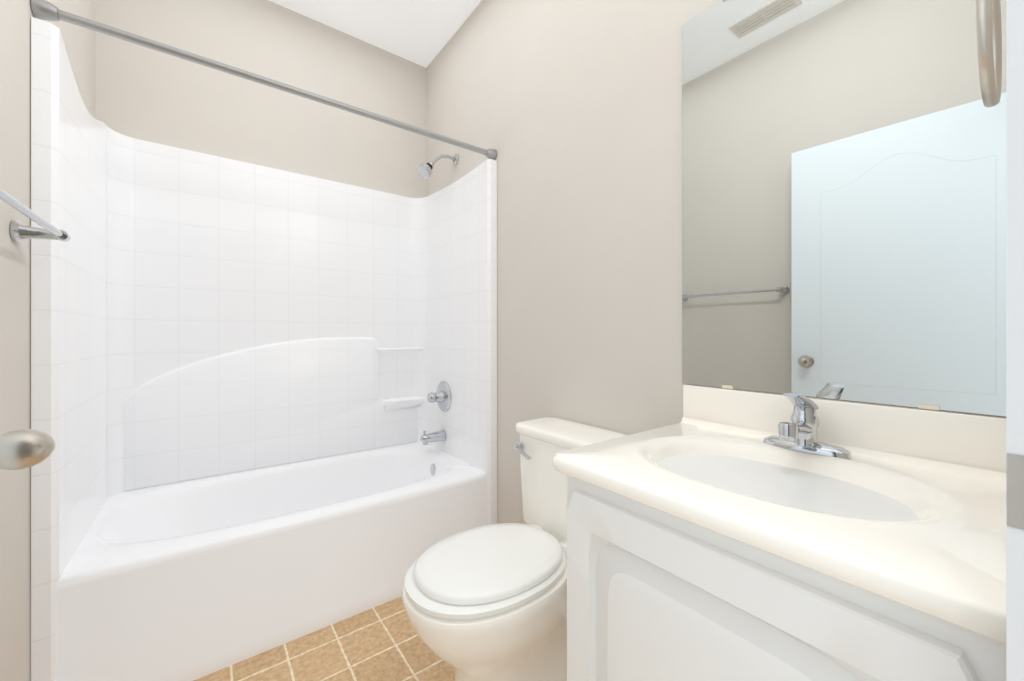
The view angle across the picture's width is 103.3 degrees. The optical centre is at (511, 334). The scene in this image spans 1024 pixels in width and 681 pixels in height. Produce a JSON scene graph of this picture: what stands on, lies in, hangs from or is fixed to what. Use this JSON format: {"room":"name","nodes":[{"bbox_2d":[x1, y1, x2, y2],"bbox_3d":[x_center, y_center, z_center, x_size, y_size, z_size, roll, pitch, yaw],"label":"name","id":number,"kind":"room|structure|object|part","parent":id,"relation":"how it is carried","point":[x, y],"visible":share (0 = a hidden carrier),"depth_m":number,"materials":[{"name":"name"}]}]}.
{"room":"bathroom","nodes":[
{"label":"bathroom","id":0,"kind":"room"},
{"bbox_2d":[0,0,94,680],"bbox_3d":[-1.065,-0.314,0.706,0.110,2.800,2.631,0,0,-37],"label":"wall","id":1,"kind":"structure","parent":0,"point":[15,337],"depth_m":1.00,"materials":[{"name":"beige paint"}]},
{"bbox_2d":[0,188,70,241],"bbox_3d":[-0.981,-0.249,0.763,0.091,0.049,0.650,0,0,-37],"label":"rail","id":2,"kind":"object","parent":1,"relation":"attached to","point":[18,231],"visible":1,"depth_m":0.96,"materials":[{"name":"silver metal"}]},
{"bbox_2d":[95,0,425,197],"bbox_3d":[-1.183,-0.314,2.197,1.500,2.800,0.110,0,0,-37],"label":"wall","id":3,"kind":"structure","parent":0,"point":[147,94],"depth_m":2.06,"materials":[{"name":"beige paint"}]},
{"bbox_2d":[194,596,454,680],"bbox_3d":[-0.242,1.136,0.952,1.720,0.100,3.231,0,0,-37],"label":"floor","id":4,"kind":"structure","parent":0,"point":[383,642],"depth_m":1.36,"materials":[{"name":"tile"}]},
{"bbox_2d":[31,17,496,680],"bbox_3d":[-0.908,0.034,1.835,1.496,2.105,0.794,0,0,-37],"label":"shower","id":5,"kind":"object","parent":4,"relation":"on","point":[263,407],"visible":0.98,"depth_m":1.80,"materials":[{"name":"plastic"}]},
{"bbox_2d":[31,0,496,159],"bbox_3d":[-0.685,-0.880,1.538,1.496,0.054,0.054,0,0,-37],"label":"rail","id":6,"kind":"object","parent":5,"relation":"attached to","point":[45,10],"visible":0.98,"depth_m":1.33,"materials":[{"name":"silver metal"}]},
{"bbox_2d":[402,417,626,680],"bbox_3d":[0.013,0.706,1.264,0.712,0.756,0.445,0,0,-37],"label":"toilet","id":7,"kind":"object","parent":4,"relation":"on","point":[486,603],"visible":0.77,"depth_m":1.13,"materials":[{"name":"white ceramic"}]},
{"bbox_3d":[-0.061,0.671,1.208,0.512,0.053,0.374,0,0,-37],"label":"seat","id":8,"kind":"part","parent":7,"relation":"part of","materials":[{"name":"white plastic"}]},
{"bbox_2d":[552,385,1005,680],"bbox_3d":[0.486,0.603,0.775,0.549,0.965,0.642,0,0,-37],"label":"bathroom vanity","id":9,"kind":"object","parent":4,"relation":"on","point":[718,534],"visible":1,"depth_m":0.65,"materials":[{"name":"white paint"}]},
{"bbox_3d":[0.289,0.639,0.614,0.018,0.643,0.564,0,0,-37],"label":"door","id":10,"kind":"part","parent":9,"relation":"part of","materials":[{"name":"white paint"}]},
{"bbox_2d":[269,0,481,67],"bbox_3d":[-0.423,-1.764,1.191,1.720,0.100,2.631,0,0,-37],"label":"ceiling","id":11,"kind":"structure","parent":0,"point":[420,32],"depth_m":2.21,"materials":[{"name":"white paint"}]},
{"bbox_2d":[426,0,1005,523],"bbox_3d":[0.219,-0.314,1.677,0.110,2.800,2.631,0,0,-37],"label":"wall","id":12,"kind":"structure","parent":0,"point":[568,112],"depth_m":1.55,"materials":[{"name":"beige paint"}]},
{"bbox_2d":[682,0,1005,415],"bbox_3d":[0.692,-0.385,0.951,0.006,1.058,0.622,0,0,-37],"label":"wall mirror","id":13,"kind":"object","parent":12,"relation":"attached to","point":[843,199],"visible":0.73,"depth_m":0.89,"materials":[{"name":"silver mirror"}]},
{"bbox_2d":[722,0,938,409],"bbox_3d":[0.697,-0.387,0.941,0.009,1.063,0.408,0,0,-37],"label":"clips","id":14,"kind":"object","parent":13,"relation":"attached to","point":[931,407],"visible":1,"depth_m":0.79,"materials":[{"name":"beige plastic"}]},
{"bbox_3d":[0.694,-0.314,0.455,0.605,2.800,0.110,0,0,-37],"label":"wall","id":15,"kind":"structure","parent":0,"visible":0},
{"bbox_2d":[976,0,1001,107],"bbox_3d":[0.582,-0.371,0.475,0.163,0.188,0.053,0,0,-37],"label":"towel ring","id":16,"kind":"object","parent":15,"relation":"attached to","point":[989,31],"visible":1,"depth_m":0.46,"materials":[{"name":"silver metal"}]},
{"bbox_3d":[0.104,-1.354,0.009,0.875,0.720,0.110,0,0,-37],"label":"wall","id":17,"kind":"structure","parent":0,"visible":0},
{"bbox_2d":[0,429,54,469],"bbox_3d":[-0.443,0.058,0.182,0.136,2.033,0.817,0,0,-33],"label":"door knob","id":18,"kind":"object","parent":17,"relation":"in","point":[23,449],"depth_m":0.48,"materials":[{"name":"silver metal"}]},
{"bbox_2d":[1006,0,1023,680],"bbox_3d":[0.108,0.024,0.025,0.937,2.124,0.130,0,0,-37],"label":"door frame","id":19,"kind":"structure","parent":17,"relation":"attached to","point":[1014,317],"depth_m":0.32,"materials":[{"name":"grey paint"}]},
{"bbox_3d":[0.396,0.122,0.314,0.001,0.057,0.016,0,0,-37],"label":"door jamb strike","id":20,"kind":"part","parent":19,"relation":"part of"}
]}

